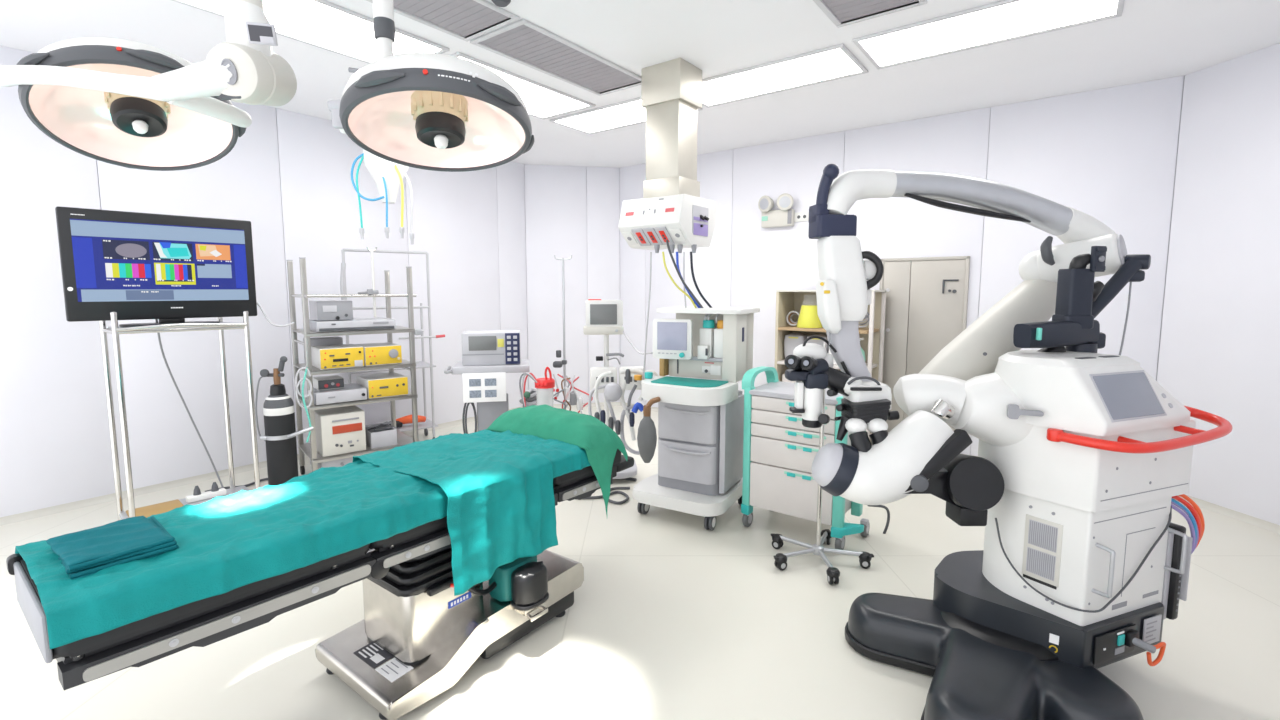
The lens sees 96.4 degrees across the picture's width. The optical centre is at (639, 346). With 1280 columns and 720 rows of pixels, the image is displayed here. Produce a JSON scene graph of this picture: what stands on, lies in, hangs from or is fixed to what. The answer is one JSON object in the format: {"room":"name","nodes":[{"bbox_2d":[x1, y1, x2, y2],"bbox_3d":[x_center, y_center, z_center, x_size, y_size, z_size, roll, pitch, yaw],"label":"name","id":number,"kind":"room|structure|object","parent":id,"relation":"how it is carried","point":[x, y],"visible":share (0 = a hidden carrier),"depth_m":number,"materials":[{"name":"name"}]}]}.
{"room":"operating room","nodes":[
{"label":"operating room","id":0,"kind":"room"},
{"bbox_2d":[0,45,527,516],"bbox_3d":[-3.243,-0.534,5.265,0.050,3.200,5.870,4,7,37],"label":"wall","id":1,"kind":"structure","parent":0,"point":[288,175],"depth_m":4.88,"materials":[{"name":"white paint"}]},
{"bbox_2d":[0,406,522,525],"bbox_3d":[-3.211,1.036,5.400,0.030,0.050,5.750,4,7,37],"label":"baseboard","id":2,"kind":"structure","parent":1,"relation":"attached to","point":[42,512],"depth_m":4.50,"materials":[{"name":"white plastic"}]},
{"bbox_2d":[524,164,619,403],"bbox_3d":[-0.887,-0.777,7.662,1.358,3.200,0.050,-1,6,-10],"label":"wall","id":3,"kind":"structure","parent":0,"point":[574,211],"depth_m":7.60,"materials":[{"name":"white paint"}]},
{"bbox_2d":[548,402,619,407],"bbox_3d":[-0.880,0.794,7.782,1.238,0.050,0.030,-1,6,-10],"label":"baseboard","id":4,"kind":"structure","parent":3,"relation":"attached to","point":[601,403],"depth_m":7.80,"materials":[{"name":"white plastic"}]},
{"bbox_2d":[0,406,1279,719],"bbox_3d":[-0.162,1.272,3.713,7.050,0.080,6.700,4,7,37],"label":"floor","id":5,"kind":"structure","parent":0,"point":[671,617],"depth_m":2.57,"materials":[{"name":"beige plastic"}]},
{"bbox_2d":[99,311,259,519],"bbox_3d":[-2.998,0.489,3.771,0.423,1.467,0.707,5,8,41],"label":"stand","id":6,"kind":"object","parent":5,"relation":"on","point":[114,329],"depth_m":3.65,"materials":[{"name":"silver metal"}]},
{"bbox_2d":[126,499,183,517],"bbox_3d":[-3.122,1.060,3.696,0.280,0.014,0.270,5,8,41],"label":"board","id":7,"kind":"object","parent":6,"relation":"on","point":[147,511],"visible":0.5,"depth_m":3.72,"materials":[{"name":"beige wood"}]},
{"bbox_2d":[55,206,256,326],"bbox_3d":[-3.027,-0.491,3.663,0.240,0.702,0.955,5,8,41],"label":"television","id":8,"kind":"object","parent":6,"relation":"on","point":[169,269],"visible":0.98,"depth_m":3.60,"materials":[{"name":"black plastic"}]},
{"bbox_2d":[155,319,223,487],"bbox_3d":[-3.154,0.464,4.000,0.109,1.434,0.423,1,6,12],"label":"hanging cable","id":9,"kind":"object","parent":8,"relation":"hanging from","point":[156,320],"visible":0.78,"depth_m":4.02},
{"bbox_2d":[257,302,293,326],"bbox_3d":[-2.675,-0.244,4.137,0.305,0.202,0.055,-5,8,-40],"label":"cable","id":10,"kind":"object","parent":8,"relation":"attached to","point":[258,304],"visible":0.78,"depth_m":4.12,"materials":[{"name":"white plastic"}]},
{"bbox_2d":[108,322,234,329],"bbox_3d":[-2.997,-0.134,3.715,0.345,0.018,0.645,5,8,41],"label":"shelf","id":11,"kind":"object","parent":6,"relation":"attached to","point":[113,327],"depth_m":3.62,"materials":[{"name":"silver metal"}]},
{"bbox_2d":[119,485,250,519],"bbox_3d":[-3.003,1.066,3.833,0.360,0.025,0.690,5,8,41],"label":"shelf","id":12,"kind":"object","parent":6,"relation":"attached to","point":[232,490],"depth_m":3.92,"materials":[{"name":"brown wood"}]},
{"bbox_2d":[205,478,267,491],"bbox_3d":[-3.233,1.125,4.650,0.090,0.020,0.478,5,8,42],"label":"cable","id":13,"kind":"object","parent":5,"relation":"on","point":[263,479],"visible":0.48,"depth_m":4.65,"materials":[{"name":"grey plastic"}]},
{"bbox_2d":[255,356,313,485],"bbox_3d":[-2.717,0.613,4.384,0.416,1.095,0.210,0,6,0],"label":"gas cylinder","id":14,"kind":"object","parent":5,"relation":"on","point":[280,434],"visible":0.91,"depth_m":4.32,"materials":[{"name":"black metal"}]},
{"bbox_2d":[6,449,633,719],"bbox_3d":[-0.936,0.929,2.481,0.824,0.850,2.335,4,7,37],"label":"table","id":15,"kind":"object","parent":5,"relation":"on","point":[410,646],"visible":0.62,"depth_m":2.21,"materials":[{"name":"metal"}]},
{"bbox_2d":[15,429,590,648],"bbox_3d":[-1.082,0.576,2.328,0.785,0.138,1.942,4,7,37],"label":"drape","id":16,"kind":"object","parent":15,"relation":"on","point":[228,543],"visible":0.66,"depth_m":1.82,"materials":[{"name":"teal fabric"}]},
{"bbox_2d":[46,516,178,579],"bbox_3d":[-1.558,0.582,1.693,0.316,0.061,0.258,4,7,37],"label":"drape","id":17,"kind":"object","parent":16,"relation":"on","point":[83,553],"visible":1,"depth_m":1.65,"materials":[{"name":"teal fabric"}]},
{"bbox_2d":[352,433,557,595],"bbox_3d":[-0.851,0.701,2.602,0.795,0.446,0.541,4,7,36],"label":"drape","id":18,"kind":"object","parent":15,"relation":"on","point":[501,510],"visible":0.97,"depth_m":2.42,"materials":[{"name":"teal fabric"}]},
{"bbox_2d":[427,577,496,595],"bbox_3d":[-0.722,1.000,2.368,0.042,0.137,0.333,4,7,37],"label":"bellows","id":19,"kind":"object","parent":15,"relation":"hanging from","point":[437,588],"visible":0.65,"depth_m":2.30,"materials":[{"name":"black plastic"}]},
{"bbox_2d":[486,404,627,514],"bbox_3d":[-0.462,0.586,3.087,0.775,0.527,0.292,4,7,33],"label":"drape","id":20,"kind":"object","parent":15,"relation":"on","point":[600,442],"visible":0.93,"depth_m":2.91,"materials":[{"name":"green fabric"}]},
{"bbox_2d":[286,257,424,474],"bbox_3d":[-2.437,0.185,4.903,1.008,1.842,0.647,-5,8,-40],"label":"equipment rack","id":21,"kind":"object","parent":5,"relation":"on","point":[310,449],"depth_m":4.77,"materials":[{"name":"metal"}]},
{"bbox_2d":[303,336,342,361],"bbox_3d":[-2.707,0.030,4.894,0.270,0.219,0.170,-5,8,-40],"label":"case","id":22,"kind":"object","parent":21,"relation":"on","point":[316,341],"visible":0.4,"depth_m":4.84,"materials":[{"name":"plastic"}]},
{"bbox_2d":[310,457,352,468],"bbox_3d":[-2.501,0.938,4.904,0.500,0.155,0.500,-5,8,-40],"label":"drawer box","id":23,"kind":"object","parent":21,"relation":"on","point":[341,462],"visible":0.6,"depth_m":4.64,"materials":[{"name":"grey plastic"}]},
{"bbox_2d":[307,383,366,404],"bbox_3d":[-2.493,0.385,4.709,0.375,0.099,0.362,-5,8,-40],"label":"amplifier","id":24,"kind":"object","parent":21,"relation":"on","point":[350,392],"visible":0.95,"depth_m":4.59,"materials":[{"name":"silver metal"}]},
{"bbox_2d":[313,375,343,389],"bbox_3d":[-2.554,0.293,4.691,0.190,0.084,0.216,-5,8,-40],"label":"box","id":25,"kind":"object","parent":24,"relation":"on","point":[325,382],"visible":0.98,"depth_m":4.63,"materials":[{"name":"white plastic"}]},
{"bbox_2d":[311,344,363,369],"bbox_3d":[-2.486,0.077,4.704,0.320,0.164,0.351,-5,8,-40],"label":"controller","id":26,"kind":"object","parent":21,"relation":"on","point":[324,357],"visible":1,"depth_m":4.59,"materials":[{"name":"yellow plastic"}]},
{"bbox_2d":[314,405,365,456],"bbox_3d":[-2.510,0.689,4.768,0.325,0.334,0.378,-5,8,-40],"label":"medical device","id":27,"kind":"object","parent":21,"relation":"on","point":[339,430],"visible":0.97,"depth_m":4.63,"materials":[{"name":"white plastic"}]},
{"bbox_2d":[309,317,394,331],"bbox_3d":[-2.415,-0.190,4.789,0.590,0.084,0.411,-5,8,-40],"label":"recorder","id":28,"kind":"object","parent":21,"relation":"on","point":[376,323],"visible":0.98,"depth_m":4.62,"materials":[{"name":"silver metal"}]},
{"bbox_2d":[309,300,352,320],"bbox_3d":[-2.505,-0.300,4.643,0.260,0.154,0.302,-5,8,-40],"label":"source","id":29,"kind":"object","parent":28,"relation":"on","point":[320,310],"visible":1,"depth_m":4.54,"materials":[{"name":"grey plastic"}]},
{"bbox_2d":[291,326,414,336],"bbox_3d":[-2.441,-0.139,4.872,0.830,0.030,0.600,-5,8,-40],"label":"shelf","id":30,"kind":"object","parent":21,"relation":"attached to","point":[398,329],"depth_m":4.68,"materials":[{"name":"metal"}]},
{"bbox_2d":[293,359,415,375],"bbox_3d":[-2.441,0.156,4.902,0.830,0.030,0.600,-5,8,-40],"label":"shelf","id":31,"kind":"object","parent":21,"relation":"attached to","point":[412,363],"depth_m":4.71,"materials":[{"name":"metal"}]},
{"bbox_2d":[298,430,412,463],"bbox_3d":[-2.441,0.853,4.972,0.830,0.030,0.600,-5,8,-40],"label":"shelf","id":32,"kind":"object","parent":21,"relation":"attached to","point":[402,439],"depth_m":4.77,"materials":[{"name":"metal"}]},
{"bbox_2d":[295,391,417,410],"bbox_3d":[-2.441,0.430,4.929,0.830,0.030,0.600,-5,8,-40],"label":"shelf","id":33,"kind":"object","parent":21,"relation":"attached to","point":[413,394],"depth_m":4.71,"materials":[{"name":"metal"}]},
{"bbox_2d":[358,289,378,293],"bbox_3d":[-2.220,-0.451,4.672,0.156,0.045,0.043,-5,8,-40],"label":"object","id":34,"kind":"object","parent":21,"relation":"on","point":[369,291],"visible":1,"depth_m":4.66,"materials":[{"name":"grey plastic"}]},
{"bbox_2d":[366,247,376,316],"bbox_3d":[-2.444,-0.559,5.247,0.094,0.714,0.023,-5,8,-40],"label":"pole","id":35,"kind":"object","parent":21,"relation":"attached to","point":[372,251],"visible":0.94,"depth_m":5.23,"materials":[{"name":"white metal"}]},
{"bbox_2d":[355,342,401,365],"bbox_3d":[-2.244,0.059,4.906,0.290,0.159,0.352,-5,8,-40],"label":"controller","id":36,"kind":"object","parent":21,"relation":"on","point":[386,353],"visible":0.98,"depth_m":4.79,"materials":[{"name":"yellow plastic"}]},
{"bbox_2d":[365,424,396,448],"bbox_3d":[-2.259,0.770,4.964,0.210,0.134,0.266,-5,8,-40],"label":"storage bin","id":37,"kind":"object","parent":21,"relation":"on","point":[374,439],"visible":0.73,"depth_m":4.87,"materials":[{"name":"grey plastic"}]},
{"bbox_2d":[374,427,396,430],"bbox_3d":[-2.218,0.710,4.988,0.181,0.027,0.026,-5,8,-43],"label":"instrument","id":38,"kind":"object","parent":37,"relation":"in","point":[383,428],"visible":0.97,"depth_m":4.97,"materials":[{"name":"grey metal"}]},
{"bbox_2d":[357,372,407,398],"bbox_3d":[-2.233,0.330,4.959,0.320,0.159,0.366,-5,8,-40],"label":"insufflator","id":39,"kind":"object","parent":21,"relation":"on","point":[380,385],"visible":0.99,"depth_m":4.84,"materials":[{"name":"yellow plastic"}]},
{"bbox_2d":[340,249,444,438],"bbox_3d":[-2.512,0.034,5.768,0.935,1.968,0.530,-4,7,-36],"label":"trolley","id":40,"kind":"object","parent":5,"relation":"on","point":[422,364],"visible":0.43,"depth_m":5.72,"materials":[{"name":"grey metal"}]},
{"bbox_2d":[346,361,435,373],"bbox_3d":[-2.536,0.202,5.767,0.814,0.014,0.470,-4,7,-36],"label":"shelf","id":41,"kind":"object","parent":40,"relation":"attached to","point":[419,364],"depth_m":5.74,"materials":[{"name":"grey metal"}]},
{"bbox_2d":[365,418,437,431],"bbox_3d":[-2.536,0.819,5.830,0.814,0.014,0.470,-4,7,-36],"label":"shelf","id":42,"kind":"object","parent":40,"relation":"attached to","point":[427,424],"depth_m":5.85,"materials":[{"name":"grey metal"}]},
{"bbox_2d":[381,415,425,427],"bbox_3d":[-2.399,0.750,5.784,0.453,0.117,0.114,-4,7,-36],"label":"cable bundle","id":43,"kind":"object","parent":40,"relation":"on","point":[407,419],"visible":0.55,"depth_m":5.77,"materials":[{"name":"orange plastic"}]},
{"bbox_2d":[444,330,529,433],"bbox_3d":[-1.267,0.493,4.819,0.667,1.248,0.499,-1,6,-12],"label":"patient monitor","id":44,"kind":"object","parent":5,"relation":"on","point":[487,355],"visible":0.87,"depth_m":4.62,"materials":[{"name":"grey plastic"}]},
{"bbox_2d":[451,360,529,374],"bbox_3d":[-1.239,0.165,4.791,0.610,0.058,0.400,-1,6,-12],"label":"shelf","id":45,"kind":"object","parent":44,"relation":"attached to","point":[482,368],"depth_m":4.61,"materials":[{"name":"grey plastic"}]},
{"bbox_2d":[519,367,554,406],"bbox_3d":[-0.791,0.643,4.668,0.238,0.980,0.291,5,7,38],"label":"canister","id":46,"kind":"object","parent":5,"relation":"on","point":[541,383],"visible":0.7,"depth_m":4.59,"materials":[{"name":"red plastic"}]},
{"bbox_2d":[551,255,592,413],"bbox_3d":[-0.694,0.093,5.437,0.490,1.917,0.554,0,6,0],"label":"stand","id":47,"kind":"object","parent":5,"relation":"on","point":[556,364],"visible":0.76,"depth_m":5.39,"materials":[{"name":"silver metal"}]},
{"bbox_2d":[570,391,576,404],"bbox_3d":[-0.628,0.480,5.396,0.068,0.130,0.066,0,6,0],"label":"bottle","id":48,"kind":"object","parent":47,"relation":"on","point":[573,395],"depth_m":5.37,"materials":[{"name":"clear plastic"}]},
{"bbox_2d":[584,487,629,503],"bbox_3d":[-0.288,1.147,4.427,0.418,0.022,0.345,0,6,0],"label":"cable","id":49,"kind":"object","parent":5,"relation":"on","point":[613,488],"visible":0.73,"depth_m":4.38,"materials":[{"name":"grey plastic"}]},
{"bbox_2d":[583,299,652,478],"bbox_3d":[-0.239,0.344,4.699,0.598,1.468,0.750,-1,6,-6],"label":"patient monitor","id":50,"kind":"object","parent":5,"relation":"on","point":[603,317],"visible":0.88,"depth_m":4.69,"materials":[{"name":"white plastic"}]},
{"bbox_2d":[590,366,642,392],"bbox_3d":[-0.186,0.268,4.724,0.450,0.204,0.117,-1,6,-6],"label":"module","id":51,"kind":"object","parent":50,"relation":"attached to","point":[595,372],"visible":0.54,"depth_m":4.67,"materials":[{"name":"white plastic"}]},
{"bbox_2d":[633,306,759,530],"bbox_3d":[0.411,0.452,4.151,0.712,1.461,0.818,3,7,28],"label":"machine","id":52,"kind":"object","parent":5,"relation":"on","point":[701,421],"visible":0.92,"depth_m":3.97,"materials":[{"name":"white plastic"}]},
{"bbox_2d":[588,368,658,454],"bbox_3d":[-0.108,0.510,4.348,0.605,0.682,0.191,0,6,0],"label":"breathing circuit","id":53,"kind":"object","parent":52,"relation":"hanging from","point":[613,392],"visible":0.8,"depth_m":4.38,"materials":[{"name":"white plastic"}]},
{"bbox_2d":[637,397,660,462],"bbox_3d":[0.059,0.556,3.800,0.157,0.437,0.140,0,6,0],"label":"bag","id":54,"kind":"object","parent":52,"relation":"hanging from","point":[646,436],"visible":1,"depth_m":3.76,"materials":[{"name":"grey rubber"}]},
{"bbox_2d":[666,240,702,307],"bbox_3d":[0.332,-0.500,4.053,0.372,0.497,0.036,-4,7,-37],"label":"gas hose","id":55,"kind":"object","parent":52,"relation":"attached to","point":[667,241],"visible":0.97,"depth_m":4.01,"materials":[{"name":"grey plastic"}]},
{"bbox_2d":[683,356,722,361],"bbox_3d":[0.407,0.082,4.170,0.450,0.025,0.050,3,7,28],"label":"shelf","id":56,"kind":"object","parent":52,"relation":"attached to","point":[710,358],"depth_m":4.11,"materials":[{"name":"grey plastic"}]},
{"bbox_2d":[656,306,759,313],"bbox_3d":[0.505,-0.271,4.201,0.640,0.032,0.480,3,7,28],"label":"shelf","id":57,"kind":"object","parent":52,"relation":"attached to","point":[678,310],"depth_m":4.05,"materials":[{"name":"white plastic"}]},
{"bbox_2d":[741,366,889,549],"bbox_3d":[1.150,0.725,3.761,0.844,1.126,0.518,4,7,37],"label":"cart","id":58,"kind":"object","parent":5,"relation":"on","point":[779,452],"visible":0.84,"depth_m":3.64,"materials":[{"name":"grey plastic"}]},
{"bbox_2d":[771,342,873,583],"bbox_3d":[1.054,0.620,3.297,0.578,1.300,0.575,0,6,0],"label":"stand","id":59,"kind":"object","parent":5,"relation":"on","point":[823,536],"visible":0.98,"depth_m":3.32,"materials":[{"name":"silver metal"}]},
{"bbox_2d":[774,290,885,441],"bbox_3d":[1.901,0.221,5.798,0.960,1.590,0.435,4,7,37],"label":"shelf","id":60,"kind":"object","parent":5,"relation":"on","point":[787,301],"depth_m":5.75,"materials":[{"name":"beige wood"}]},
{"bbox_2d":[782,374,801,382],"bbox_3d":[1.656,0.390,5.956,0.280,0.220,0.246,4,7,37],"label":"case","id":61,"kind":"object","parent":60,"relation":"on","point":[784,379],"visible":0.05,"depth_m":5.92,"materials":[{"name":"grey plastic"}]},
{"bbox_2d":[784,333,806,357],"bbox_3d":[1.620,-0.001,5.944,0.220,0.280,0.165,4,7,37],"label":"container","id":62,"kind":"object","parent":60,"relation":"on","point":[792,340],"visible":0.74,"depth_m":5.89,"materials":[{"name":"grey plastic"}]},
{"bbox_2d":[797,305,822,327],"bbox_3d":[1.721,-0.361,5.783,0.270,0.330,0.270,4,7,37],"label":"bucket","id":63,"kind":"object","parent":60,"relation":"on","point":[808,316],"visible":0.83,"depth_m":5.69,"materials":[{"name":"plastic"}]},
{"bbox_2d":[807,334,828,352],"bbox_3d":[1.808,0.014,5.803,0.220,0.280,0.165,4,7,37],"label":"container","id":64,"kind":"object","parent":60,"relation":"on","point":[815,340],"visible":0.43,"depth_m":5.73,"materials":[{"name":"grey plastic"}]},
{"bbox_2d":[860,337,865,360],"bbox_3d":[2.100,0.042,5.512,0.144,0.283,0.144,4,7,37],"label":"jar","id":65,"kind":"object","parent":60,"relation":"on","point":[861,338],"visible":0.18,"depth_m":5.46,"materials":[{"name":"white plastic"}]},
{"bbox_2d":[859,312,869,327],"bbox_3d":[2.104,-0.279,5.501,0.194,0.189,0.074,4,7,37],"label":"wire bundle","id":66,"kind":"object","parent":60,"relation":"on","point":[867,314],"visible":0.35,"depth_m":5.47,"materials":[{"name":"plastic"}]},
{"bbox_2d":[784,164,1232,719],"bbox_3d":[1.505,0.303,2.327,1.572,2.112,1.118,-2,6,-21],"label":"microscope","id":67,"kind":"object","parent":5,"relation":"on","point":[1082,464],"visible":1,"depth_m":2.29,"materials":[{"name":"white plastic"}]},
{"bbox_2d":[1026,547,1055,580],"bbox_3d":[1.583,0.856,2.260,0.005,0.100,0.100,-4,7,-31],"label":"vent grille","id":68,"kind":"object","parent":67,"relation":"attached to","point":[1040,562],"depth_m":2.26,"materials":[{"name":"grey plastic"}]},
{"bbox_2d":[1028,519,1057,552],"bbox_3d":[1.583,0.742,2.249,0.005,0.100,0.100,-4,7,-31],"label":"vent grille","id":69,"kind":"object","parent":67,"relation":"attached to","point":[1042,533],"depth_m":2.25,"materials":[{"name":"grey plastic"}]},
{"bbox_2d":[1161,522,1192,619],"bbox_3d":[2.175,0.920,2.352,0.099,0.395,0.090,-2,6,-21],"label":"cable tray","id":70,"kind":"object","parent":67,"relation":"on","point":[1174,585],"depth_m":2.32,"materials":[{"name":"black plastic"}]},
{"bbox_3d":[-0.931,0.800,5.111,0.261,0.578,0.269,0,6,0],"label":"side table","id":71,"kind":"object","parent":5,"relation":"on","visible":0},
{"bbox_2d":[519,388,550,405],"bbox_3d":[-0.930,0.445,5.071,0.251,0.127,0.260,4,7,38],"label":"heater unit","id":72,"kind":"object","parent":71,"relation":"on","point":[536,396],"visible":0.75,"depth_m":4.99,"materials":[{"name":"grey plastic"}]},
{"bbox_2d":[0,0,1279,167],"bbox_3d":[-0.162,-2.001,3.381,7.050,0.100,6.700,4,7,37],"label":"ceiling","id":73,"kind":"structure","parent":0,"point":[1151,40],"depth_m":3.86,"materials":[{"name":"white paint"}]},
{"bbox_2d":[0,0,296,170],"bbox_3d":[-1.354,-1.175,1.660,0.880,1.197,0.610,0,6,0],"label":"lamp","id":74,"kind":"object","parent":73,"relation":"hanging from","point":[115,101],"visible":1,"depth_m":1.58,"materials":[{"name":"grey plastic"}]},
{"bbox_2d":[263,0,377,63],"bbox_3d":[-1.885,-1.955,3.511,0.680,0.018,0.805,4,7,37],"label":"recessed light","id":75,"kind":"object","parent":73,"relation":"in","point":[330,26],"depth_m":3.48,"materials":[{"name":"plastic"}]},
{"bbox_2d":[351,149,413,243],"bbox_3d":[-2.029,-1.443,4.578,0.481,1.243,0.340,0,6,0],"label":"pendant","id":76,"kind":"object","parent":73,"relation":"hanging from","point":[387,175],"visible":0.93,"depth_m":4.50,"materials":[{"name":"white plastic"}]},
{"bbox_2d":[393,27,449,54],"bbox_3d":[-1.521,-1.979,3.753,0.391,0.018,0.401,4,7,37],"label":"recessed light","id":77,"kind":"object","parent":73,"relation":"in","point":[405,42],"depth_m":3.76,"materials":[{"name":"plastic"}]},
{"bbox_2d":[327,0,533,171],"bbox_3d":[-0.723,-1.237,1.953,0.676,1.132,0.640,0,6,0],"label":"lamp","id":78,"kind":"object","parent":73,"relation":"hanging from","point":[426,111],"visible":1,"depth_m":1.98,"materials":[{"name":"grey plastic"}]},
{"bbox_2d":[366,0,519,41],"bbox_3d":[-1.287,-1.907,3.034,0.510,0.018,1.250,4,7,37],"label":"ceiling vent","id":79,"kind":"object","parent":73,"relation":"in","point":[466,20],"visible":0.96,"depth_m":3.35,"materials":[{"name":"metal"}]},
{"bbox_2d":[492,0,510,6],"bbox_3d":[-0.770,-1.914,3.171,0.110,0.029,0.110,0,6,0],"label":"smoke detector","id":80,"kind":"object","parent":73,"relation":"attached to","point":[500,3],"visible":1,"depth_m":3.16,"materials":[{"name":"grey plastic"}]},
{"bbox_2d":[450,52,595,119],"bbox_3d":[-1.065,-2.068,4.624,0.650,0.018,1.400,4,7,37],"label":"recessed light","id":81,"kind":"object","parent":73,"relation":"in","point":[541,101],"visible":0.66,"depth_m":4.76,"materials":[{"name":"plastic"}]},
{"bbox_2d":[470,19,640,95],"bbox_3d":[-0.513,-2.010,4.055,0.510,0.018,1.280,4,7,37],"label":"ceiling vent","id":82,"kind":"object","parent":73,"relation":"in","point":[521,41],"visible":0.88,"depth_m":3.96,"materials":[{"name":"metal"}]},
{"bbox_2d":[549,97,702,133],"bbox_3d":[-0.152,-2.132,5.260,1.340,0.018,0.580,4,7,37],"label":"recessed light","id":83,"kind":"object","parent":73,"relation":"in","point":[630,112],"visible":0.63,"depth_m":5.37,"materials":[{"name":"plastic"}]},
{"bbox_2d":[556,100,645,132],"bbox_3d":[-0.152,-2.137,5.260,1.280,0.008,0.520,4,7,37],"label":"diffuser","id":84,"kind":"object","parent":83,"relation":"attached to","point":[630,113],"depth_m":5.36,"materials":[{"name":"white plastic"}]},
{"bbox_2d":[618,58,715,252],"bbox_3d":[0.223,-1.369,4.284,0.588,1.339,0.508,4,7,37],"label":"pendant","id":85,"kind":"structure","parent":73,"relation":"attached to","point":[671,208],"depth_m":4.14,"materials":[{"name":"white plastic"}]},
{"bbox_2d":[622,232,636,243],"bbox_3d":[-0.078,-0.825,4.337,0.085,0.082,0.088,4,7,37],"label":"socket","id":86,"kind":"object","parent":85,"relation":"attached to","point":[630,238],"depth_m":4.33,"materials":[{"name":"white plastic"}]},
{"bbox_2d":[631,228,650,245],"bbox_3d":[0.009,-0.817,4.271,0.098,0.118,0.126,4,7,37],"label":"socket","id":87,"kind":"object","parent":85,"relation":"attached to","point":[639,235],"depth_m":4.26,"materials":[{"name":"red plastic"}]},
{"bbox_2d":[641,252,651,399],"bbox_3d":[0.057,-0.143,4.260,0.038,1.110,0.135,-3,7,-29],"label":"gas hose","id":88,"kind":"object","parent":85,"relation":"hanging from","point":[650,252],"visible":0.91,"depth_m":4.25,"materials":[{"name":"rubber"}]},
{"bbox_2d":[642,228,662,245],"bbox_3d":[0.093,-0.811,4.208,0.098,0.118,0.126,4,7,37],"label":"socket","id":89,"kind":"object","parent":85,"relation":"attached to","point":[652,237],"depth_m":4.20,"materials":[{"name":"red plastic"}]},
{"bbox_2d":[654,227,674,244],"bbox_3d":[0.176,-0.805,4.145,0.098,0.118,0.126,4,7,37],"label":"socket","id":90,"kind":"object","parent":85,"relation":"attached to","point":[662,234],"depth_m":4.14,"materials":[{"name":"red plastic"}]},
{"bbox_2d":[670,228,685,240],"bbox_3d":[0.269,-0.798,4.077,0.085,0.082,0.088,4,7,37],"label":"socket","id":91,"kind":"object","parent":85,"relation":"attached to","point":[676,234],"depth_m":4.06,"materials":[{"name":"white plastic"}]},
{"bbox_2d":[662,252,696,307],"bbox_3d":[0.296,-0.472,4.123,0.271,0.424,0.066,-1,6,-11],"label":"gas hose","id":92,"kind":"object","parent":85,"relation":"hanging from","point":[663,255],"visible":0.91,"depth_m":4.09,"materials":[{"name":"yellow rubber"}]},
{"bbox_2d":[683,252,686,307],"bbox_3d":[0.322,-0.474,4.133,0.019,0.420,0.096,2,6,15],"label":"gas hose","id":93,"kind":"object","parent":85,"relation":"hanging from","point":[683,252],"visible":0.88,"depth_m":4.09,"materials":[{"name":"white rubber"}]},
{"bbox_2d":[676,252,700,307],"bbox_3d":[0.359,-0.472,4.129,0.207,0.425,0.055,-2,6,-15],"label":"gas hose","id":94,"kind":"object","parent":85,"relation":"hanging from","point":[677,256],"visible":0.64,"depth_m":4.09,"materials":[{"name":"blue plastic"}]},
{"bbox_2d":[690,252,712,307],"bbox_3d":[0.457,-0.482,4.194,0.183,0.434,0.074,0,6,0],"label":"gas hose","id":95,"kind":"object","parent":85,"relation":"hanging from","point":[691,256],"visible":0.93,"depth_m":4.17,"materials":[{"name":"rubber"}]},
{"bbox_2d":[702,43,867,107],"bbox_3d":[0.961,-2.043,4.382,1.360,0.018,0.590,4,7,37],"label":"recessed light","id":96,"kind":"object","parent":73,"relation":"in","point":[836,62],"visible":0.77,"depth_m":4.29,"materials":[{"name":"plastic"}]},
{"bbox_2d":[813,0,927,27],"bbox_3d":[1.017,-1.885,2.827,0.500,0.018,1.290,4,7,37],"label":"ceiling vent","id":97,"kind":"object","parent":73,"relation":"in","point":[841,13],"visible":1,"depth_m":3.26,"materials":[{"name":"metal"}]},
{"bbox_2d":[853,0,1124,69],"bbox_3d":[2.088,-1.954,3.506,1.360,0.018,0.600,4,7,37],"label":"recessed light","id":98,"kind":"object","parent":73,"relation":"in","point":[1005,20],"visible":1,"depth_m":3.49,"materials":[{"name":"plastic"}]},
{"bbox_2d":[620,76,1184,455],"bbox_3d":[1.927,-0.621,6.123,5.590,3.200,0.050,4,7,37],"label":"wall","id":99,"kind":"structure","parent":0,"point":[1109,155],"depth_m":5.28,"materials":[{"name":"white paint"}]},
{"bbox_2d":[758,193,794,227],"bbox_3d":[1.487,-1.484,6.236,0.409,0.337,0.159,4,7,37],"label":"emergency light","id":100,"kind":"object","parent":99,"relation":"attached to","point":[784,217],"visible":1,"depth_m":6.21,"materials":[{"name":"white plastic"}]},
{"bbox_2d":[620,402,977,456],"bbox_3d":[1.903,0.949,6.250,5.470,0.050,0.030,4,7,37],"label":"baseboard","id":101,"kind":"structure","parent":99,"relation":"attached to","point":[655,409],"depth_m":7.54,"materials":[{"name":"white plastic"}]},
{"bbox_2d":[794,212,808,221],"bbox_3d":[1.737,-1.399,6.147,0.160,0.100,0.014,4,7,37],"label":"wall socket","id":102,"kind":"object","parent":99,"relation":"attached to","point":[799,216],"visible":0.98,"depth_m":6.14,"materials":[{"name":"white plastic"}]},
{"bbox_2d":[879,256,969,431],"bbox_3d":[2.700,0.092,5.541,0.773,1.899,0.060,4,7,37],"label":"door","id":103,"kind":"structure","parent":99,"relation":"in","point":[927,297],"depth_m":5.51,"materials":[{"name":"grey plastic"}]},
{"bbox_2d":[1157,43,1279,524],"bbox_3d":[4.183,-0.409,4.030,0.050,3.200,1.011,-1,6,-8],"label":"wall","id":104,"kind":"structure","parent":0,"point":[1219,352],"depth_m":4.03,"materials":[{"name":"white paint"}]},
{"bbox_2d":[1177,494,1279,533],"bbox_3d":[4.143,1.159,4.184,0.030,0.050,0.891,-1,6,-8],"label":"baseboard","id":105,"kind":"structure","parent":104,"relation":"attached to","point":[1245,518],"depth_m":4.00,"materials":[{"name":"white plastic"}]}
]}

